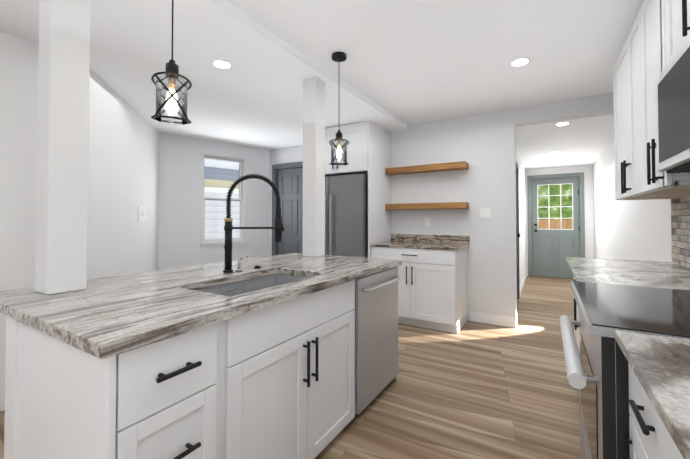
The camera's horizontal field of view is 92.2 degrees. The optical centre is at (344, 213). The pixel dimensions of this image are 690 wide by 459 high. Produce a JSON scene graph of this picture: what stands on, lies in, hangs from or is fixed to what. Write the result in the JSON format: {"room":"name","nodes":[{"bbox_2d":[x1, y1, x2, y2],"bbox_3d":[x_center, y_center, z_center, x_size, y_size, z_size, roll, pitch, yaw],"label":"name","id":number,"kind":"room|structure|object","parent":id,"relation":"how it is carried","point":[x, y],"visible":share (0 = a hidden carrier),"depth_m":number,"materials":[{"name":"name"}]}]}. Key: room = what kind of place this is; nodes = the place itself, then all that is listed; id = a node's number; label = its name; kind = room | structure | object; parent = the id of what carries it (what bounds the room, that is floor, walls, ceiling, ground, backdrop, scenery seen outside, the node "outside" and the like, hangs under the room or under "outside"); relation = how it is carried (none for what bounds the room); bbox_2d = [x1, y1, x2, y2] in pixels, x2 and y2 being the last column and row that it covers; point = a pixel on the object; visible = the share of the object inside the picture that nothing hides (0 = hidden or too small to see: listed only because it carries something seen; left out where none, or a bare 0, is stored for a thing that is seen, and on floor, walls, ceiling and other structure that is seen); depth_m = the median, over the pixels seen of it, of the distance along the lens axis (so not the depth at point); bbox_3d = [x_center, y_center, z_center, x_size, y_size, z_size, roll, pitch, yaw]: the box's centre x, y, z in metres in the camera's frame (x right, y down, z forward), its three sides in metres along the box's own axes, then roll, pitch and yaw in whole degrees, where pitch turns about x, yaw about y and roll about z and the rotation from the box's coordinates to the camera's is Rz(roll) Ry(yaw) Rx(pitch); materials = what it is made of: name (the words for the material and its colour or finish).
{"room":"kitchen","nodes":[
{"label":"kitchen","id":0,"kind":"room"},
{"bbox_2d":[0,32,38,392],"bbox_3d":[-3.046,-0.031,0.915,0.120,2.560,3.770,-1,-1,31],"label":"wall","id":1,"kind":"structure","parent":0,"point":[18,109],"depth_m":2.22,"materials":[{"name":"white paint"}]},
{"bbox_2d":[0,392,4,411],"bbox_3d":[-2.988,1.190,0.859,0.013,0.115,3.770,-1,-1,31],"label":"baseboard","id":2,"kind":"structure","parent":1,"relation":"attached to","point":[2,401],"depth_m":2.14,"materials":[{"name":"white wood"}]},
{"bbox_2d":[87,70,159,279],"bbox_3d":[-2.360,0.014,3.540,0.120,2.560,2.292,0,-1,-15],"label":"wall","id":3,"kind":"structure","parent":0,"point":[124,160],"depth_m":3.28,"materials":[{"name":"white paint"}]},
{"bbox_2d":[138,205,145,221],"bbox_3d":[-2.383,-0.002,3.889,0.012,0.184,0.250,0,-1,-15],"label":"light switch","id":4,"kind":"object","parent":3,"relation":"attached to","point":[141,213],"visible":0.98,"depth_m":3.87,"materials":[{"name":"white plastic"}]},
{"bbox_2d":[0,0,406,149],"bbox_3d":[-2.518,-1.236,2.428,3.600,0.120,7.270,-1,-1,31],"label":"ceiling","id":5,"kind":"structure","parent":0,"point":[243,102],"depth_m":2.83,"materials":[{"name":"white paint"}]},
{"bbox_2d":[212,60,231,68],"bbox_3d":[-0.962,-1.169,2.602,0.150,0.006,0.150,-1,-1,31],"label":"recessed light","id":6,"kind":"object","parent":5,"relation":"in","point":[222,64],"visible":1,"depth_m":2.59,"materials":[{"name":"white plastic"}]},
{"bbox_2d":[135,0,407,132],"bbox_3d":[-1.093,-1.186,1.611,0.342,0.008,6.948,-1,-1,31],"label":"ceiling beam","id":7,"kind":"structure","parent":5,"relation":"attached to","point":[212,22],"depth_m":2.35,"materials":[{"name":"white paint"}]},
{"bbox_2d":[159,132,268,269],"bbox_3d":[-1.965,0.043,5.274,1.845,2.560,0.120,1,-1,-43],"label":"wall","id":8,"kind":"structure","parent":0,"point":[180,204],"depth_m":4.93,"materials":[{"name":"white paint"}]},
{"bbox_2d":[200,152,246,246],"bbox_3d":[-1.938,-0.212,5.279,0.735,1.440,0.153,1,-1,-43],"label":"window","id":9,"kind":"structure","parent":8,"relation":"in","point":[241,240],"depth_m":5.29,"materials":[{"name":"white"}]},
{"bbox_2d":[0,276,579,458],"bbox_3d":[-0.341,1.342,3.451,6.220,0.100,11.350,-1,-1,31],"label":"floor","id":10,"kind":"structure","parent":0,"point":[473,390],"depth_m":2.30,"materials":[{"name":"brown wood"}]},
{"bbox_2d":[4,265,399,458],"bbox_3d":[-0.474,0.826,1.933,0.973,0.880,2.002,-1,-1,31],"label":"kitchen island","id":11,"kind":"object","parent":10,"relation":"on","point":[288,356],"depth_m":1.22,"materials":[{"name":"white wood"}]},
{"bbox_2d":[0,253,401,360],"bbox_3d":[-0.552,0.373,1.989,1.090,0.052,2.040,-1,-1,31],"label":"island countertop","id":12,"kind":"structure","parent":11,"relation":"on","point":[116,312],"depth_m":1.30,"materials":[{"name":"grey stone"}]},
{"bbox_2d":[35,0,90,294],"bbox_3d":[-1.253,-0.423,1.480,0.140,1.520,0.140,-1,-1,31],"label":"column","id":13,"kind":"structure","parent":12,"relation":"on","point":[62,155],"depth_m":1.43,"materials":[{"name":"white paint"}]},
{"bbox_2d":[236,256,247,270],"bbox_3d":[-0.628,0.302,2.016,0.073,0.091,0.046,-1,-1,31],"label":"soap dispenser","id":14,"kind":"object","parent":12,"relation":"on","point":[239,259],"depth_m":2.01,"materials":[{"name":"silver metal"}]},
{"bbox_2d":[220,173,283,272],"bbox_3d":[-0.551,0.051,1.995,0.305,0.592,0.241,-1,-1,31],"label":"faucet","id":15,"kind":"object","parent":12,"relation":"on","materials":[{"name":"black metal"}]},
{"bbox_2d":[196,274,308,296],"bbox_3d":[-0.454,0.546,1.751,0.424,0.324,0.724,-1,-1,31],"label":"sink","id":16,"kind":"object","parent":12,"relation":"in","point":[238,286],"depth_m":1.96,"materials":[{"name":"silver metal"}]},
{"bbox_2d":[302,77,324,256],"bbox_3d":[-0.270,-0.399,2.883,0.140,1.520,0.140,-1,-1,31],"label":"column","id":17,"kind":"structure","parent":12,"relation":"on","point":[313,245],"depth_m":2.83,"materials":[{"name":"white paint"}]},
{"bbox_2d":[354,267,399,414],"bbox_3d":[0.003,0.836,2.422,0.663,0.878,0.634,-1,-1,31],"label":"dishwasher","id":18,"kind":"object","parent":11,"relation":"in","point":[376,292],"depth_m":2.20,"materials":[{"name":"grey metal"}]},
{"bbox_2d":[325,121,390,257],"bbox_3d":[0.023,0.090,4.504,0.955,2.440,0.803,-1,-1,31],"label":"cabinet","id":19,"kind":"object","parent":10,"relation":"on","point":[357,199],"visible":0.44,"depth_m":4.16,"materials":[{"name":"white wood"}]},
{"bbox_2d":[325,174,367,257],"bbox_3d":[0.020,0.417,4.484,0.865,1.785,0.776,-1,-1,31],"label":"refrigerator","id":20,"kind":"object","parent":19,"relation":"in","point":[346,196],"depth_m":4.10,"materials":[{"name":"grey metal"}]},
{"bbox_2d":[370,234,469,332],"bbox_3d":[0.909,0.785,4.030,1.030,1.035,0.676,-1,-1,31],"label":"bar cabinet","id":21,"kind":"object","parent":10,"relation":"on","point":[432,282],"visible":0.79,"depth_m":3.74,"materials":[{"name":"white painted wood"},{"name":"black metal"}]},
{"bbox_2d":[559,281,689,458],"bbox_3d":[1.198,0.673,1.158,0.733,1.160,0.818,-1,-1,31],"label":"range","id":22,"kind":"object","parent":10,"relation":"on","point":[597,369],"visible":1,"depth_m":1.07,"materials":[{"name":"silver metal"}]},
{"bbox_2d":[566,196,689,458],"bbox_3d":[0.928,0.552,0.599,0.676,1.383,4.760,-1,-1,31],"label":"kitchen counter","id":23,"kind":"object","parent":10,"relation":"on","point":[659,393],"depth_m":0.82,"materials":[{"name":"white painted wood"},{"name":"black metal"}]},
{"bbox_2d":[226,0,643,124],"bbox_3d":[0.144,-1.323,0.819,2.620,0.100,7.270,-1,-1,31],"label":"ceiling","id":24,"kind":"structure","parent":0,"point":[407,62],"depth_m":2.47,"materials":[{"name":"white paint"}]},
{"bbox_2d":[151,0,191,124],"bbox_3d":[-0.759,-0.829,1.462,0.158,0.862,0.158,-1,-1,31],"label":"pendant light","id":25,"kind":"object","parent":24,"relation":"hanging from","point":[171,73],"visible":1,"depth_m":1.45,"materials":[{"name":"black metal"}]},
{"bbox_2d":[329,52,348,165],"bbox_3d":[-0.046,-0.807,2.591,0.157,0.867,0.157,-1,-1,31],"label":"pendant light","id":26,"kind":"object","parent":24,"relation":"hanging from","point":[339,57],"visible":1,"depth_m":2.57,"materials":[{"name":"black metal"}]},
{"bbox_2d":[510,58,529,66],"bbox_3d":[1.429,-1.238,2.711,0.150,0.006,0.150,-1,-1,31],"label":"recessed light","id":27,"kind":"object","parent":24,"relation":"in","point":[519,62],"visible":1,"depth_m":2.71,"materials":[{"name":"white plastic"}]},
{"bbox_2d":[269,93,613,326],"bbox_3d":[0.732,0.032,4.619,5.170,2.560,0.120,-1,-1,31],"label":"wall","id":28,"kind":"structure","parent":0,"point":[483,145],"depth_m":4.03,"materials":[{"name":"white paint"}]},
{"bbox_2d":[272,161,302,254],"bbox_3d":[-0.828,0.238,5.535,0.950,2.180,0.158,-1,-1,31],"label":"room door","id":29,"kind":"structure","parent":28,"relation":"in","point":[287,179],"depth_m":5.60,"materials":[{"name":"grey wood"}]},
{"bbox_2d":[385,202,468,209],"bbox_3d":[1.031,-0.097,4.246,1.030,0.075,0.207,-1,-1,31],"label":"floating shelf","id":30,"kind":"object","parent":28,"relation":"attached to","point":[443,205],"visible":1,"depth_m":4.13,"materials":[{"name":"brown wood"}]},
{"bbox_2d":[385,161,468,174],"bbox_3d":[1.031,-0.577,4.254,1.030,0.075,0.207,-1,-1,31],"label":"floating shelf","id":31,"kind":"object","parent":28,"relation":"attached to","point":[450,166],"visible":1,"depth_m":4.14,"materials":[{"name":"brown wood"}]},
{"bbox_2d":[425,218,430,226],"bbox_3d":[1.079,0.107,4.331,0.075,0.115,0.009,-1,-1,31],"label":"wall outlet","id":32,"kind":"object","parent":28,"relation":"attached to","point":[428,222],"visible":1,"depth_m":4.32,"materials":[{"name":"white plastic"}]},
{"bbox_2d":[480,208,490,217],"bbox_3d":[1.677,-0.009,3.970,0.120,0.115,0.012,-1,-1,31],"label":"light switch","id":33,"kind":"object","parent":28,"relation":"attached to","point":[485,212],"visible":1,"depth_m":3.96,"materials":[{"name":"white plastic"}]},
{"bbox_2d":[470,311,515,327],"bbox_3d":[0.312,1.257,4.773,3.830,0.115,0.013,-1,-1,31],"label":"baseboard","id":34,"kind":"structure","parent":28,"relation":"attached to","point":[500,320],"depth_m":3.90,"materials":[{"name":"white wood"}]},
{"bbox_2d":[516,149,525,285],"bbox_3d":[2.901,0.165,5.643,0.120,2.330,3.880,-1,-1,31],"label":"wall","id":35,"kind":"structure","parent":0,"point":[522,239],"depth_m":6.15,"materials":[{"name":"white paint"}]},
{"bbox_2d":[516,161,519,298],"bbox_3d":[2.455,0.271,4.864,0.158,2.090,0.890,-1,-1,31],"label":"hall door","id":36,"kind":"structure","parent":35,"relation":"in","point":[517,219],"depth_m":5.16,"materials":[{"name":"grey wood"}]},
{"bbox_2d":[520,271,526,294],"bbox_3d":[2.958,1.271,5.589,0.013,0.115,3.880,-1,-1,31],"label":"baseboard","id":37,"kind":"structure","parent":35,"relation":"attached to","point":[523,282],"depth_m":6.15,"materials":[{"name":"white wood"}]},
{"bbox_2d":[525,165,593,275],"bbox_3d":[4.449,0.189,7.043,1.320,2.330,0.120,-1,-1,31],"label":"wall","id":38,"kind":"structure","parent":0,"point":[587,170],"depth_m":6.72,"materials":[{"name":"white paint"}]},
{"bbox_2d":[527,172,584,278],"bbox_3d":[4.442,0.258,7.021,1.010,2.190,0.158,-1,-1,31],"label":"hall door","id":39,"kind":"structure","parent":38,"relation":"in","point":[553,249],"depth_m":7.01,"materials":[{"name":"painted wood"},{"name":"clear glass"}]},
{"bbox_2d":[515,114,613,169],"bbox_3d":[3.551,-1.055,5.387,1.520,0.100,4.080,-1,-1,31],"label":"ceiling","id":40,"kind":"structure","parent":0,"point":[583,141],"depth_m":4.67,"materials":[{"name":"white paint"}]},
{"bbox_2d":[555,122,569,125],"bbox_3d":[2.486,-1.029,3.798,0.150,0.006,0.150,-1,-1,31],"label":"recessed light","id":41,"kind":"object","parent":40,"relation":"in","point":[561,123],"visible":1,"depth_m":3.78,"materials":[{"name":"white"}]},
{"bbox_2d":[593,141,689,267],"bbox_3d":[2.200,-0.014,1.937,0.120,2.560,11.190,-1,-1,31],"label":"wall","id":42,"kind":"structure","parent":0,"point":[632,229],"depth_m":4.04,"materials":[{"name":"white paint"}]},
{"bbox_2d":[613,52,676,199],"bbox_3d":[2.134,-0.689,2.296,0.346,1.112,0.624,-1,-1,31],"label":"upper cabinet","id":43,"kind":"object","parent":42,"relation":"attached to","point":[618,92],"depth_m":2.49,"materials":[{"name":"white wood"}]},
{"bbox_2d":[621,25,689,195],"bbox_3d":[1.919,-0.695,1.941,0.346,1.112,0.463,-1,-1,31],"label":"upper cabinet","id":44,"kind":"object","parent":42,"relation":"attached to","point":[627,50],"depth_m":2.14,"materials":[{"name":"white wood"}]},
{"bbox_2d":[633,0,689,191],"bbox_3d":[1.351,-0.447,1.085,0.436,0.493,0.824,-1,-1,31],"label":"upper cabinet","id":45,"kind":"object","parent":42,"relation":"attached to","point":[651,84],"depth_m":1.44,"materials":[{"name":"white wood"}]},
{"bbox_2d":[655,36,689,172],"bbox_3d":[1.351,-0.405,1.084,0.436,0.437,0.824,-1,-1,31],"label":"microwave","id":46,"kind":"object","parent":45,"relation":"in","point":[672,85],"depth_m":1.30,"materials":[{"name":"black"}]},
{"bbox_2d":[657,0,672,15],"bbox_3d":[1.390,-0.957,1.070,0.346,0.617,0.828,-1,-1,31],"label":"upper cabinet","id":47,"kind":"object","parent":42,"relation":"attached to","point":[661,4],"depth_m":1.54,"materials":[{"name":"white wood"}]},
{"bbox_2d":[671,196,689,266],"bbox_3d":[1.210,0.089,0.437,0.017,0.462,4.760,-1,-1,31],"label":"backsplash","id":48,"kind":"structure","parent":42,"relation":"attached to","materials":[{"name":"beige tile"}]},
{"label":"outside","id":49,"kind":"structure","parent":0,"visible":0},
{"bbox_2d":[204,158,239,239],"bbox_3d":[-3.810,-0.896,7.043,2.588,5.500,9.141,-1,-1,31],"label":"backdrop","id":50,"kind":"structure","parent":49,"point":[213,166],"depth_m":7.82,"materials":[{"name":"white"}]},
{"bbox_2d":[532,184,571,250],"bbox_3d":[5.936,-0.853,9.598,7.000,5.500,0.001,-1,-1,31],"label":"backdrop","id":51,"kind":"structure","parent":49,"point":[542,203],"depth_m":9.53,"materials":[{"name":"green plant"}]}
]}

